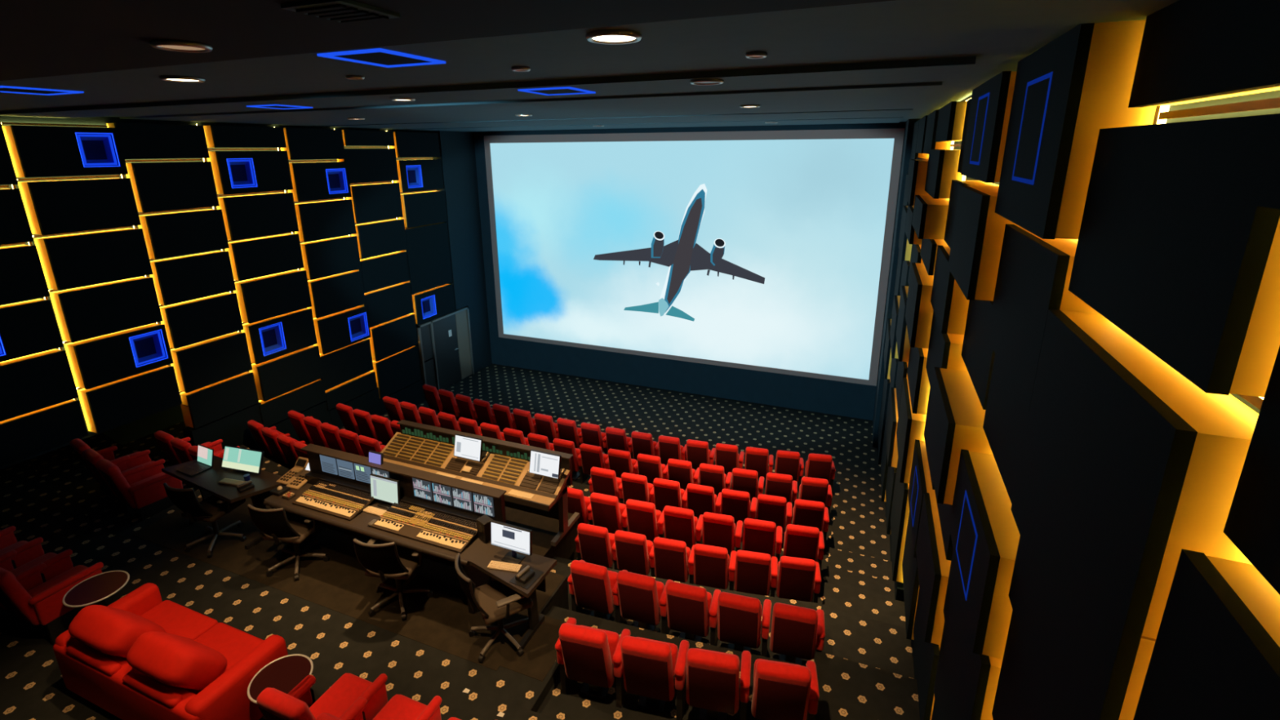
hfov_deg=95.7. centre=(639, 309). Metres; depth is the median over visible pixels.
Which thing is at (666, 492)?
chair
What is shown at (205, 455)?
laptop
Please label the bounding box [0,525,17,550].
chair
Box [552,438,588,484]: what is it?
chair
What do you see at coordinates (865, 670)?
floor
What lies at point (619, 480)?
seat cushion
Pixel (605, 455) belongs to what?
seat cushion
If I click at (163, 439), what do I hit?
chair
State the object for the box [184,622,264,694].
seat cushion
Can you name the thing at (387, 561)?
office chair
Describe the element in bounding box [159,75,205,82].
recessed light
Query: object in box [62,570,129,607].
side table
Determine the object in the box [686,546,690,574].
seat cushion
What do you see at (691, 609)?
chair
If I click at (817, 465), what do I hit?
chair
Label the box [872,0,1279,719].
wall
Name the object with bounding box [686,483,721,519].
chair
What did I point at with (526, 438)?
seat cushion
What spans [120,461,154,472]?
seat cushion
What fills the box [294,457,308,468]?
hood
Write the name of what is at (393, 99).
recessed light
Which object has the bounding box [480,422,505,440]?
chair
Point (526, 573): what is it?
telephone
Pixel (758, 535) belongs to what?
chair
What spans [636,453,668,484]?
chair
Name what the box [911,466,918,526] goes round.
light
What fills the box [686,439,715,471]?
chair
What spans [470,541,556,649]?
desk
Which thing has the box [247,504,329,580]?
office chair
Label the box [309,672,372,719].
seat cushion
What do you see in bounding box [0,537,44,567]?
chair
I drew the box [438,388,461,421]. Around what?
chair
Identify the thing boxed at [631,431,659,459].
chair
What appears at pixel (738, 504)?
chair
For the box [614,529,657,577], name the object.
chair
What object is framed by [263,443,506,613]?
mixing console
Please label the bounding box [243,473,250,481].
cup
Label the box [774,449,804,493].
chair
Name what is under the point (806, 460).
seat cushion
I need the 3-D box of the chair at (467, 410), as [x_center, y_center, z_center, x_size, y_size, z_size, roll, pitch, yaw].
[-3.972,2.401,13.678,0.537,0.936,0.499,8,18,29]
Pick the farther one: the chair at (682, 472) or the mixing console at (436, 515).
the chair at (682, 472)
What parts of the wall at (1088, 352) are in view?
panel, panel, panel, panel, panel, panel, panel, panel, panel, panel, panel, panel, panel, panel, panel, panel, panel, panel, panel, panel, panel, panel, panel, panel, panel, panel, panel, panel, panel, panel, panel, panel, panel, panel, panel, panel, panel, panel, panel, panel, panel, panel, panel, panel, panel, panel, panel, panel, panel, panel, panel, panel, panel, panel, panel, panel, panel, panel, panel, panel, panel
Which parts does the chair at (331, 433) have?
panel, backrest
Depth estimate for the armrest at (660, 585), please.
6.50 m
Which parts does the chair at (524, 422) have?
panel, armrest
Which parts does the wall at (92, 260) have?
panel, panel, panel, panel, panel, panel, panel, panel, panel, panel, panel, panel, panel, panel, panel, panel, panel, panel, panel, panel, panel, panel, panel, panel, panel, panel, panel, panel, panel, panel, panel, panel, panel, panel, panel, panel, panel, panel, panel, panel, panel, panel, panel, panel, panel, panel, panel, panel, panel, panel, panel, panel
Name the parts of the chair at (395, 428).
backrest, panel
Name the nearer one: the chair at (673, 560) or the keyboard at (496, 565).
the keyboard at (496, 565)
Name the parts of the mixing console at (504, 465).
label plate, armrest, module rail, bay rail, rail, modesty panel, bay rail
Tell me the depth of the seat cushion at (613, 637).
5.32 m
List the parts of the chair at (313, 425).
panel, backrest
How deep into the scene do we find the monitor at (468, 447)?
8.06 m
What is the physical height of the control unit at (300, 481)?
0.174 m
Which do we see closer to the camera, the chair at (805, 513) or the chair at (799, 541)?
the chair at (799, 541)
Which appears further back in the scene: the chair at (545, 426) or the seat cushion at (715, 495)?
the chair at (545, 426)
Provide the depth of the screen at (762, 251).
14.58 m
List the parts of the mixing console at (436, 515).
leg, fader panel, display plate, modesty panel, fader panel, plate, leg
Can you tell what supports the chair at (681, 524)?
on the floor
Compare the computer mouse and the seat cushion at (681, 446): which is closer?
the computer mouse
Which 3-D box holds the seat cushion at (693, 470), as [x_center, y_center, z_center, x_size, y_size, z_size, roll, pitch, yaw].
[0.801,3.080,10.576,0.430,0.420,0.120,4,16,17]
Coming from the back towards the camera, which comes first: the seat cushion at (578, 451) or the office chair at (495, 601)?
the seat cushion at (578, 451)
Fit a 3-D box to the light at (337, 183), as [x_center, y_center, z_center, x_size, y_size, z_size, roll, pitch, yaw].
[-6.440,-2.722,12.257,0.100,0.518,0.498,6,17,21]
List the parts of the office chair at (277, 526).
frame, leg, leg, seat, leg, armrest, leg, leg, arm post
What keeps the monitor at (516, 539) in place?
on the desk at (489, 553)
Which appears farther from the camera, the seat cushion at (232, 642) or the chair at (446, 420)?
the chair at (446, 420)
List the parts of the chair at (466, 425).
panel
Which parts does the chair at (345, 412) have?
panel, backrest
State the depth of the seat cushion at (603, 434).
12.30 m
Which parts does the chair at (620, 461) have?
panel, armrest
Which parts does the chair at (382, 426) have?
panel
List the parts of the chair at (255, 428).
panel, backrest, armrest, armrest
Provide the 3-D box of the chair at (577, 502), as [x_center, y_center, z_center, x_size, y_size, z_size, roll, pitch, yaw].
[-0.988,3.060,8.897,0.628,0.936,0.499,5,16,19]
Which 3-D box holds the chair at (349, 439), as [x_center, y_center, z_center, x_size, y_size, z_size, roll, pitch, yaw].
[-5.112,2.599,10.661,0.537,0.936,0.499,8,17,27]
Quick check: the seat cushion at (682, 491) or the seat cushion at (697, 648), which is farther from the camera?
the seat cushion at (682, 491)
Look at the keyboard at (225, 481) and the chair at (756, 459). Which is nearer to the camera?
the keyboard at (225, 481)
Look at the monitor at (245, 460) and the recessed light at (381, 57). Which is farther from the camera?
the monitor at (245, 460)
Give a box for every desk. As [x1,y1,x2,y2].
[161,455,285,550]
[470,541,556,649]
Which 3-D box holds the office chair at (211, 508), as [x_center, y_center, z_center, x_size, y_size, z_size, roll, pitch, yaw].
[-5.377,2.480,7.236,0.657,0.986,0.711,4,16,15]
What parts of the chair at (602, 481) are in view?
armrest, panel, armrest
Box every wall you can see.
[0,115,492,470]
[473,121,906,420]
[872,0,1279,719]
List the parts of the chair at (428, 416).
panel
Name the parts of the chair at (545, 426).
panel, armrest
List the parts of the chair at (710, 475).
panel, backrest, armrest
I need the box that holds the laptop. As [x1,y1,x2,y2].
[176,444,213,476]
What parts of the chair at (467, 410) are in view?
panel, armrest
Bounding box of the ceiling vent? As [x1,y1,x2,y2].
[280,0,400,23]
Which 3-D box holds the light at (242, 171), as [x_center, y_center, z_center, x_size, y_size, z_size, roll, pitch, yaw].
[-7.168,-2.452,10.398,0.100,0.518,0.478,6,17,21]
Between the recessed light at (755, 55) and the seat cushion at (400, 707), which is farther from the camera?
the seat cushion at (400, 707)
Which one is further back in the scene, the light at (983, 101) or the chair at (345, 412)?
the chair at (345, 412)
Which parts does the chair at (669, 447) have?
panel, armrest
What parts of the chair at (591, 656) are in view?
armrest, panel, backrest, armrest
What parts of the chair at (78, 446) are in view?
backrest, panel, armrest, armrest, armrest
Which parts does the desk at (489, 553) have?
modesty panel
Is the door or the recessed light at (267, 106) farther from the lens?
the door
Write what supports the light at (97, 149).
attached to the wall at (92, 260)
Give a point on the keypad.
(288, 495)
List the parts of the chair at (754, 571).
panel, armrest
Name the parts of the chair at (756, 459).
panel, armrest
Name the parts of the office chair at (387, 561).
armrest, frame, leg, leg, seat, leg, leg, leg, armrest, arm post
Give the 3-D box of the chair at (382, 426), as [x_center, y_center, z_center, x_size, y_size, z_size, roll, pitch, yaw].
[-4.990,2.513,11.647,0.536,0.936,0.499,8,17,27]
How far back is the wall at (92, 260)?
10.25 m
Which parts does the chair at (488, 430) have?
panel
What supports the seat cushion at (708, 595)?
on the chair at (691, 609)
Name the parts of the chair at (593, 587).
armrest, panel, backrest, armrest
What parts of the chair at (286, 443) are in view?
panel, backrest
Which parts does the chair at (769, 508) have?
panel, armrest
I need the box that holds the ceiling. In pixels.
[0,0,1178,131]
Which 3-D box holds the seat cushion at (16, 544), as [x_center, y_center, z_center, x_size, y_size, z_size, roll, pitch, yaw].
[-7.120,2.822,6.513,0.430,0.140,0.500,6,17,21]
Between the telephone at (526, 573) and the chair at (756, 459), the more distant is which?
the chair at (756, 459)
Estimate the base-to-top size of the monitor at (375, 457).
0.145 m
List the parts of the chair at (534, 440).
panel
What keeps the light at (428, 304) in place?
attached to the wall at (92, 260)
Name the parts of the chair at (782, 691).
panel, armrest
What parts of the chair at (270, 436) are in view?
panel, backrest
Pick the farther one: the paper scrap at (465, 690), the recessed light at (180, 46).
the paper scrap at (465, 690)
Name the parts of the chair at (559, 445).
panel, backrest, armrest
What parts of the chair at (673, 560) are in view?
panel, armrest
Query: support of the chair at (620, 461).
on the floor
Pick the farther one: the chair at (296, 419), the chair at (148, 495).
the chair at (296, 419)
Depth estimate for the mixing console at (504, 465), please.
8.08 m
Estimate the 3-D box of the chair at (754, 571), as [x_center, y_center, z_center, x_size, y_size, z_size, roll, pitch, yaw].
[1.499,3.432,7.492,0.536,0.936,0.499,3,16,12]
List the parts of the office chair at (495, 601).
frame, leg, leg, seat, arm post, armrest, leg, leg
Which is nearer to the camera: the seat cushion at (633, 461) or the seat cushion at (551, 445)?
the seat cushion at (633, 461)
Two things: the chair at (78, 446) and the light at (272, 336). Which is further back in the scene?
the light at (272, 336)
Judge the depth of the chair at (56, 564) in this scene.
6.27 m
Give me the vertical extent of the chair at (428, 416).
0.936 m
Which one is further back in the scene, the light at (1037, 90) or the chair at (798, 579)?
the chair at (798, 579)
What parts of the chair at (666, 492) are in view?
panel, armrest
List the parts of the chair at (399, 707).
backrest, armrest, armrest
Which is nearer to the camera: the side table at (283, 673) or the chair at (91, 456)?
the side table at (283, 673)
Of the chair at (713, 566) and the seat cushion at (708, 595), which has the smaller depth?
the seat cushion at (708, 595)
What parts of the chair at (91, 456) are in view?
backrest, panel, armrest, armrest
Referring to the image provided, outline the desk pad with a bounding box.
[509,564,543,589]
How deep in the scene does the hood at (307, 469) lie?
7.42 m
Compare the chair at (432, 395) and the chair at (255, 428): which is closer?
the chair at (255, 428)
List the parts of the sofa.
rail, armrest, backrest, rail, armrest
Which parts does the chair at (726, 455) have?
backrest, panel, armrest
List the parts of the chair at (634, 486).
panel, armrest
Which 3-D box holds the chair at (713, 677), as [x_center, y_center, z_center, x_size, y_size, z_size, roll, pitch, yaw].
[0.677,3.211,5.006,0.536,0.936,0.499,3,16,12]
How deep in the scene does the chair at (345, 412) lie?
11.94 m
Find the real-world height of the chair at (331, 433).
0.936 m
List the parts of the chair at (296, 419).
panel, backrest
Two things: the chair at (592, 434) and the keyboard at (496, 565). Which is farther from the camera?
the chair at (592, 434)
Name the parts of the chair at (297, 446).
panel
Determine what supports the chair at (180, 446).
on the floor
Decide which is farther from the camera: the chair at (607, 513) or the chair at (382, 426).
the chair at (382, 426)
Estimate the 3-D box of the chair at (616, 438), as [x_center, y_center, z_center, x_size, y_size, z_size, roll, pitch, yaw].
[-0.393,2.825,12.059,0.536,0.936,0.499,5,16,20]
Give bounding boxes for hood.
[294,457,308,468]
[303,461,310,472]
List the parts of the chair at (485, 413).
panel, backrest, armrest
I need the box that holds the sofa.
[53,582,288,719]
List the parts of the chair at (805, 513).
backrest, panel, armrest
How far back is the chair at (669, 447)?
11.48 m
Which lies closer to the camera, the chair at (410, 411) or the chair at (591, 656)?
the chair at (591, 656)
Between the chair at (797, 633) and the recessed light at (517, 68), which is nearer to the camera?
the recessed light at (517, 68)
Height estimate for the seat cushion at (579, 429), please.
0.420 m
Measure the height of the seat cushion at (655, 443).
0.420 m
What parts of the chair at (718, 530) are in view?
panel, armrest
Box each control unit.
[275,457,308,484]
[286,461,310,489]
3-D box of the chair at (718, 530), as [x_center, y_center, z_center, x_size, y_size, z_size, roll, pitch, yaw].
[1.171,3.225,8.248,0.536,0.936,0.499,4,16,15]
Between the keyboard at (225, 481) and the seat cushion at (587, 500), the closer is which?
the keyboard at (225, 481)
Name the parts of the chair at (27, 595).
panel, backrest, armrest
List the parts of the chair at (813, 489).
backrest, panel, armrest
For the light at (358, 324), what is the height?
0.568 m
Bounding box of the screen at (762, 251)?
[483,128,904,386]
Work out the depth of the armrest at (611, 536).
8.07 m
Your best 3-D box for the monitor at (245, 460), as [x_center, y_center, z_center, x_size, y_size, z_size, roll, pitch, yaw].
[-5.146,1.951,7.519,0.624,0.298,0.150,4,16,15]
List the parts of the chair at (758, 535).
panel, armrest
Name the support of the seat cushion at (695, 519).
on the chair at (681, 524)
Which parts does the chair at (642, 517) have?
panel, armrest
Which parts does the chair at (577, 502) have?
panel, armrest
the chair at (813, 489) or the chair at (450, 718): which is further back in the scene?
the chair at (813, 489)
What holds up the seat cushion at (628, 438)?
on the chair at (616, 438)
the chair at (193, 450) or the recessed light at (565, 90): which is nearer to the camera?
the recessed light at (565, 90)
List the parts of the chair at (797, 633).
panel, armrest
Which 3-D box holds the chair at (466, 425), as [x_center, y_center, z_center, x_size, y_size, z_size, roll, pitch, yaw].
[-3.374,2.624,11.993,0.536,0.936,0.499,7,17,25]
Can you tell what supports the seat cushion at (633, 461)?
on the chair at (620, 461)
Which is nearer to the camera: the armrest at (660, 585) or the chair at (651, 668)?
the chair at (651, 668)
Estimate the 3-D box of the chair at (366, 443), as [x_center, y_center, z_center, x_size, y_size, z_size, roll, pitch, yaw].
[-4.639,2.663,10.421,0.536,0.936,0.499,7,17,26]
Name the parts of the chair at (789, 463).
backrest, panel, armrest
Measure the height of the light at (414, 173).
0.548 m
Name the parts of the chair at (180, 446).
panel, backrest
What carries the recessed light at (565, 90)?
in the ceiling
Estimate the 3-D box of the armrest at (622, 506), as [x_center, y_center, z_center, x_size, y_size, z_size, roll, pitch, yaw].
[-0.411,3.148,8.892,0.430,0.420,0.120,5,16,18]
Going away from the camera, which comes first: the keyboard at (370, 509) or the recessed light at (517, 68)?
the recessed light at (517, 68)
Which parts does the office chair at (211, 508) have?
frame, leg, leg, leg, seat, armrest, arm post, leg, leg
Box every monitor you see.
[221,444,264,474]
[368,450,383,464]
[369,473,400,508]
[453,433,483,462]
[490,520,532,564]
[528,448,561,479]
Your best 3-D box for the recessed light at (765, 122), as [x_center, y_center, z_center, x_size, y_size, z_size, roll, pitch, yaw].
[2.569,-3.660,11.321,0.248,0.024,0.248,6,17,21]
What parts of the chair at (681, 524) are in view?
panel, armrest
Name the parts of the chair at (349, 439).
panel, backrest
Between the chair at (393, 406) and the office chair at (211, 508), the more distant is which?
the chair at (393, 406)
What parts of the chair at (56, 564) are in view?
backrest, armrest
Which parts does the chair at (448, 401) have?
panel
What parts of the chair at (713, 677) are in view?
panel, armrest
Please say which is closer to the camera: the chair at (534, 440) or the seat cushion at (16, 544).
the seat cushion at (16, 544)
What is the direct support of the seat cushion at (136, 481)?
on the chair at (148, 495)
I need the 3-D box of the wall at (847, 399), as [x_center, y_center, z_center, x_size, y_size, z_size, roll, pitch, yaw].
[0.686,-1.248,15.201,11.900,7.100,0.240,6,17,21]
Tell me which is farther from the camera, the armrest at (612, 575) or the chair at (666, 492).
the chair at (666, 492)
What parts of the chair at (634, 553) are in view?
panel, armrest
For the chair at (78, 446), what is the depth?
8.57 m
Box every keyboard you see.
[217,478,245,485]
[361,505,386,516]
[487,560,521,572]
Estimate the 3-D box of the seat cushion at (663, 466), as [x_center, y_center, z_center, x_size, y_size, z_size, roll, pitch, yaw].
[0.270,3.037,10.743,0.430,0.420,0.120,5,16,18]
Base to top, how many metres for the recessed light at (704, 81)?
0.024 m
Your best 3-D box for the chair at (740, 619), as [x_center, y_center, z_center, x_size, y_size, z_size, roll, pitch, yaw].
[1.101,3.310,6.140,0.537,0.936,0.499,4,16,16]
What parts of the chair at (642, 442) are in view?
panel, armrest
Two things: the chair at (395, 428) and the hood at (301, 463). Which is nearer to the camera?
the hood at (301, 463)
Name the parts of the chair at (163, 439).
panel, backrest, armrest, armrest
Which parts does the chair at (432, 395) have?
panel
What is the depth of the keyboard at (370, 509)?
6.67 m
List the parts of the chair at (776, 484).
backrest, panel, armrest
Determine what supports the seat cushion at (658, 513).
on the chair at (642, 517)
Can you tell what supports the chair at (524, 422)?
on the floor
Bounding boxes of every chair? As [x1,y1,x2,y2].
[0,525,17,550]
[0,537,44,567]
[0,549,73,629]
[0,561,106,645]
[69,438,151,501]
[81,448,164,513]
[96,458,183,520]
[154,430,222,465]
[163,482,246,557]
[170,437,239,462]
[188,445,223,460]
[247,419,290,466]
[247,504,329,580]
[256,672,388,719]
[261,426,305,470]
[276,434,306,467]
[287,409,328,444]
[293,441,307,457]
[303,416,344,448]
[315,693,442,719]
[320,422,362,452]
[335,403,373,435]
[338,429,382,456]
[352,408,391,445]
[352,537,432,620]
[358,435,385,457]
[370,414,394,444]
[382,395,404,421]
[390,420,400,435]
[400,401,422,423]
[417,406,441,427]
[422,383,444,414]
[437,411,461,431]
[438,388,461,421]
[448,717,461,719]
[454,552,533,662]
[455,393,479,426]
[457,417,482,435]
[473,398,502,431]
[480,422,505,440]
[492,403,524,437]
[502,427,528,445]
[512,408,537,436]
[527,432,554,450]
[533,413,559,443]
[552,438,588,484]
[555,617,631,707]
[556,417,582,448]
[567,487,593,524]
[567,560,627,623]
[574,523,619,570]
[579,443,609,475]
[580,422,608,454]
[588,466,623,503]
[590,492,628,533]
[605,426,633,458]
[607,448,638,478]
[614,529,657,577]
[616,570,672,635]
[620,635,689,719]
[621,472,654,504]
[626,498,664,542]
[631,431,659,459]
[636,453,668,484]
[653,477,687,513]
[653,537,695,584]
[658,435,686,465]
[663,505,702,551]
[666,581,720,645]
[667,458,699,490]
[685,648,751,719]
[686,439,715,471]
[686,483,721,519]
[693,543,736,591]
[699,462,732,497]
[702,511,742,555]
[715,443,744,481]
[717,591,771,657]
[720,488,757,537]
[731,467,764,502]
[733,550,777,596]
[742,518,782,562]
[744,446,773,483]
[751,658,819,719]
[755,493,791,539]
[764,472,797,517]
[768,602,825,664]
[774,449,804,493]
[776,555,821,603]
[782,524,824,573]
[791,498,829,552]
[798,476,832,516]
[804,453,835,493]
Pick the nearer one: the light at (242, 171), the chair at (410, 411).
the light at (242, 171)
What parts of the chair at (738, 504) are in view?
panel, backrest, armrest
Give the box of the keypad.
[281,491,295,499]
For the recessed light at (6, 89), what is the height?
0.012 m
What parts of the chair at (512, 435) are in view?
panel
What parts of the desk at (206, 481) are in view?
modesty panel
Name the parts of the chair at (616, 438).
panel, backrest, armrest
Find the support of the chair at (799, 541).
on the floor
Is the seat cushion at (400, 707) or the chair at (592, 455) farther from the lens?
the chair at (592, 455)
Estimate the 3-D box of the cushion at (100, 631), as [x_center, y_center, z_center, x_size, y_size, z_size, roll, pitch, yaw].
[-4.636,2.862,5.147,0.710,0.488,0.449,6,17,21]
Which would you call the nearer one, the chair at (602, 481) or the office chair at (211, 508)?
the office chair at (211, 508)
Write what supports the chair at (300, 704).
on the floor
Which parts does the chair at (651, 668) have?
panel, backrest, armrest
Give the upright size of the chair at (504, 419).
0.936 m
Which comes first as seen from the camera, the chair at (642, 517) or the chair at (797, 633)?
the chair at (797, 633)
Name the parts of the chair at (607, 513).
panel, armrest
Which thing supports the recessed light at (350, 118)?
in the ceiling
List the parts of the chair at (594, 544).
armrest, panel, armrest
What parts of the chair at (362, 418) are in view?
panel, backrest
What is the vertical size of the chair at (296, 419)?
0.936 m
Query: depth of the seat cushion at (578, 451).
11.17 m
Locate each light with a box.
[0,85,84,95]
[0,334,6,356]
[75,132,120,167]
[128,328,168,368]
[149,39,213,53]
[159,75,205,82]
[226,157,257,188]
[246,104,312,109]
[258,321,286,356]
[316,48,445,67]
[325,168,348,194]
[345,75,364,79]
[347,117,364,119]
[347,311,369,342]
[390,97,415,101]
[405,164,422,188]
[421,294,436,319]
[511,66,530,71]
[515,114,532,116]
[517,86,595,95]
[585,29,642,44]
[689,78,724,84]
[739,104,759,107]
[745,51,767,58]
[764,121,777,123]
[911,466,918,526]
[955,490,977,600]
[969,92,989,164]
[1011,71,1053,185]
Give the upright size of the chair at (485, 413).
0.936 m
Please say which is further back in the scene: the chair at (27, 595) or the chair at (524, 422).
the chair at (524, 422)
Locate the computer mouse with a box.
[367,519,376,526]
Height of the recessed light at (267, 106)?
0.012 m
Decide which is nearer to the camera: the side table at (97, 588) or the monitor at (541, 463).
the side table at (97, 588)
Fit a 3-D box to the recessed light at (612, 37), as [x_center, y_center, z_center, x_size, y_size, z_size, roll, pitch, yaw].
[-0.114,-1.195,2.538,0.248,0.024,0.248,6,17,21]
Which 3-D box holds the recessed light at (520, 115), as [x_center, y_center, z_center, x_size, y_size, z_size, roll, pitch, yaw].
[-1.696,-2.841,8.456,0.248,0.024,0.248,6,17,21]
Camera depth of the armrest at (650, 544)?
7.93 m
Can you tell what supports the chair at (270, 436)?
on the floor
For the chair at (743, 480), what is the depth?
9.84 m
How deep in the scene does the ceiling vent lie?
1.94 m
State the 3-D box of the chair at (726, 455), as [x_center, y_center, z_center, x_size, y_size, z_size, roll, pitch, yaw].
[1.758,2.995,11.393,0.537,0.936,0.499,4,16,15]
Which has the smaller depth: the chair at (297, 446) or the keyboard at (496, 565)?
the keyboard at (496, 565)
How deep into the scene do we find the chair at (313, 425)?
10.94 m
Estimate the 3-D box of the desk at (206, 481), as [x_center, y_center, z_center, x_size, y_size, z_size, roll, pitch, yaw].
[-5.357,2.508,7.527,1.860,0.776,0.630,6,17,21]
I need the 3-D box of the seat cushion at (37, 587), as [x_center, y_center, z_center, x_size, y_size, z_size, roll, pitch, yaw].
[-6.061,2.928,6.107,0.430,0.140,0.500,6,17,21]
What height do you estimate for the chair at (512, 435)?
0.936 m
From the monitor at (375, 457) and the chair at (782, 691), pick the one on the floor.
the chair at (782, 691)
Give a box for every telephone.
[235,480,254,492]
[515,564,534,583]
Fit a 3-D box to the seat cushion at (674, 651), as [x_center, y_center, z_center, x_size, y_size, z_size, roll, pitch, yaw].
[0.134,3.222,5.309,0.430,0.420,0.120,3,16,13]
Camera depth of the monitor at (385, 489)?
6.74 m
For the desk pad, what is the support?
on the desk at (489, 553)
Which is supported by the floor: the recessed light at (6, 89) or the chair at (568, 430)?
the chair at (568, 430)
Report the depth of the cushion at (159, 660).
4.70 m
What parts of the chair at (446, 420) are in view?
panel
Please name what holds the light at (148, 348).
attached to the wall at (92, 260)
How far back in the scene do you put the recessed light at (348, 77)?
4.20 m
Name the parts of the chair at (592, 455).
panel, armrest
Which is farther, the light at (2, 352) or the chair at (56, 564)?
the light at (2, 352)
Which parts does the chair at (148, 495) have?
panel, backrest, armrest, armrest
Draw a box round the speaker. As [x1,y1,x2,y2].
[475,514,493,542]
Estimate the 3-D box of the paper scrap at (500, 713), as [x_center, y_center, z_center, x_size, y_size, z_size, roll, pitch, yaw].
[-1.222,3.556,5.089,0.060,0.008,0.040,6,17,21]
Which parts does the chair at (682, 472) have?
panel, backrest, armrest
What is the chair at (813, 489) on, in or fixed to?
on the floor
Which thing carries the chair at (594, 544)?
on the floor
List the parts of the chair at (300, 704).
panel, backrest, armrest, armrest, armrest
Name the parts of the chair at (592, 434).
panel, armrest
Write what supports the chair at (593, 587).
on the floor
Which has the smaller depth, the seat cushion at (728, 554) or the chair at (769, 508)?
the seat cushion at (728, 554)
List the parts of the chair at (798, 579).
panel, armrest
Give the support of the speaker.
on the mixing console at (436, 515)
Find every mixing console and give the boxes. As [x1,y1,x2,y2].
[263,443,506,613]
[380,419,579,546]
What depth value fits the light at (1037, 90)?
2.98 m
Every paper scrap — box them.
[462,688,470,693]
[496,711,504,716]
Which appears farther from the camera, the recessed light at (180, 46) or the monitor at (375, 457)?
the monitor at (375, 457)
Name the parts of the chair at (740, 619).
panel, backrest, armrest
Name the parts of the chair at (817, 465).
backrest, panel, armrest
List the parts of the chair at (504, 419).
panel, backrest, armrest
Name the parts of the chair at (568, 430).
panel, armrest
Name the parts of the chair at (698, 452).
panel, backrest, armrest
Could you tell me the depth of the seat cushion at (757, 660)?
5.07 m
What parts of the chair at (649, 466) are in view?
panel, backrest, armrest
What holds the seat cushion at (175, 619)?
on the sofa
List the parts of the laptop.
lid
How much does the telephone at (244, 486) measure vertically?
0.070 m
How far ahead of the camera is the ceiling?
3.29 m
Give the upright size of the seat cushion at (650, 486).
0.420 m
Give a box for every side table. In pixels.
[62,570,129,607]
[247,653,313,704]
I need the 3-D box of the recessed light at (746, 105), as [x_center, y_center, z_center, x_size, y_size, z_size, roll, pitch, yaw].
[1.327,-2.455,6.987,0.248,0.024,0.248,6,17,21]
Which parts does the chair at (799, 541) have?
backrest, panel, armrest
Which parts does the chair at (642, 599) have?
panel, backrest, armrest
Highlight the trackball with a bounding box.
[269,484,290,496]
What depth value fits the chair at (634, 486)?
9.33 m
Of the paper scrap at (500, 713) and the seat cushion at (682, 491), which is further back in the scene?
the seat cushion at (682, 491)
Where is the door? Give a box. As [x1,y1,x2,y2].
[416,306,474,399]
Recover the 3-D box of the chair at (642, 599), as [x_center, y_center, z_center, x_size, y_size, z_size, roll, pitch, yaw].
[0.059,3.232,6.444,0.536,0.936,0.499,4,16,17]
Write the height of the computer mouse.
0.032 m
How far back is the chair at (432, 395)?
14.05 m
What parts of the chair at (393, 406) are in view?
panel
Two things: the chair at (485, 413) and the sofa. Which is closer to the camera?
the sofa
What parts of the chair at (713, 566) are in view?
panel, armrest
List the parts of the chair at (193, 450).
backrest, panel, armrest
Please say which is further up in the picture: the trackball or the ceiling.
the ceiling
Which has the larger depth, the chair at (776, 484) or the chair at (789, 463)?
the chair at (789, 463)
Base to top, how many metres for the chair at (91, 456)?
0.936 m
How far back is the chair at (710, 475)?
10.00 m
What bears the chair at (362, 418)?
on the floor
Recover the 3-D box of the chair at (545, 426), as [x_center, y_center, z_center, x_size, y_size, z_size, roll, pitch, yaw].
[-1.955,2.663,12.682,0.537,0.936,0.499,7,17,24]
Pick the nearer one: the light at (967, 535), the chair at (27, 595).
the light at (967, 535)
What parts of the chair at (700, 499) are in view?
panel, backrest, armrest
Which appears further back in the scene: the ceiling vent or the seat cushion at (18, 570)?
the seat cushion at (18, 570)
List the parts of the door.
panel, panel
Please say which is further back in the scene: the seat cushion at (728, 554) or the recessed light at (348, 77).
the seat cushion at (728, 554)
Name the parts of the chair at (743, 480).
panel, armrest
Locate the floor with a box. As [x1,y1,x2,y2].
[0,363,919,719]
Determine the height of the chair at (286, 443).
0.936 m
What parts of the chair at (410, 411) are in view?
panel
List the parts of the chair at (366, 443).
panel, backrest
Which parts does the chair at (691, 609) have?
panel, backrest, armrest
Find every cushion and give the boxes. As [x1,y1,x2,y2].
[0,540,44,554]
[10,552,56,575]
[27,564,88,597]
[68,604,165,657]
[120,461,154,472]
[122,600,217,659]
[126,631,226,689]
[129,471,182,486]
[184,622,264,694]
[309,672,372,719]
[372,693,426,719]
[524,437,528,444]
[549,442,554,450]
[575,448,580,459]
[576,426,581,435]
[580,625,619,663]
[583,496,590,514]
[600,431,605,443]
[602,453,608,464]
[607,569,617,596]
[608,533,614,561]
[616,477,621,501]
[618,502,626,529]
[626,436,631,448]
[631,458,636,471]
[635,636,678,684]
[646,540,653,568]
[647,483,653,497]
[653,440,657,454]
[655,509,661,536]
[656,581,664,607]
[661,463,666,476]
[680,444,683,457]
[680,488,684,506]
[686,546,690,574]
[692,468,695,484]
[693,515,697,542]
[697,648,739,677]
[706,591,711,626]
[714,493,717,513]
[728,554,729,578]
[752,658,801,692]
[804,460,807,476]
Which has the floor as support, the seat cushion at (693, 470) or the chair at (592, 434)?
the chair at (592, 434)
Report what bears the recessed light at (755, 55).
in the ceiling

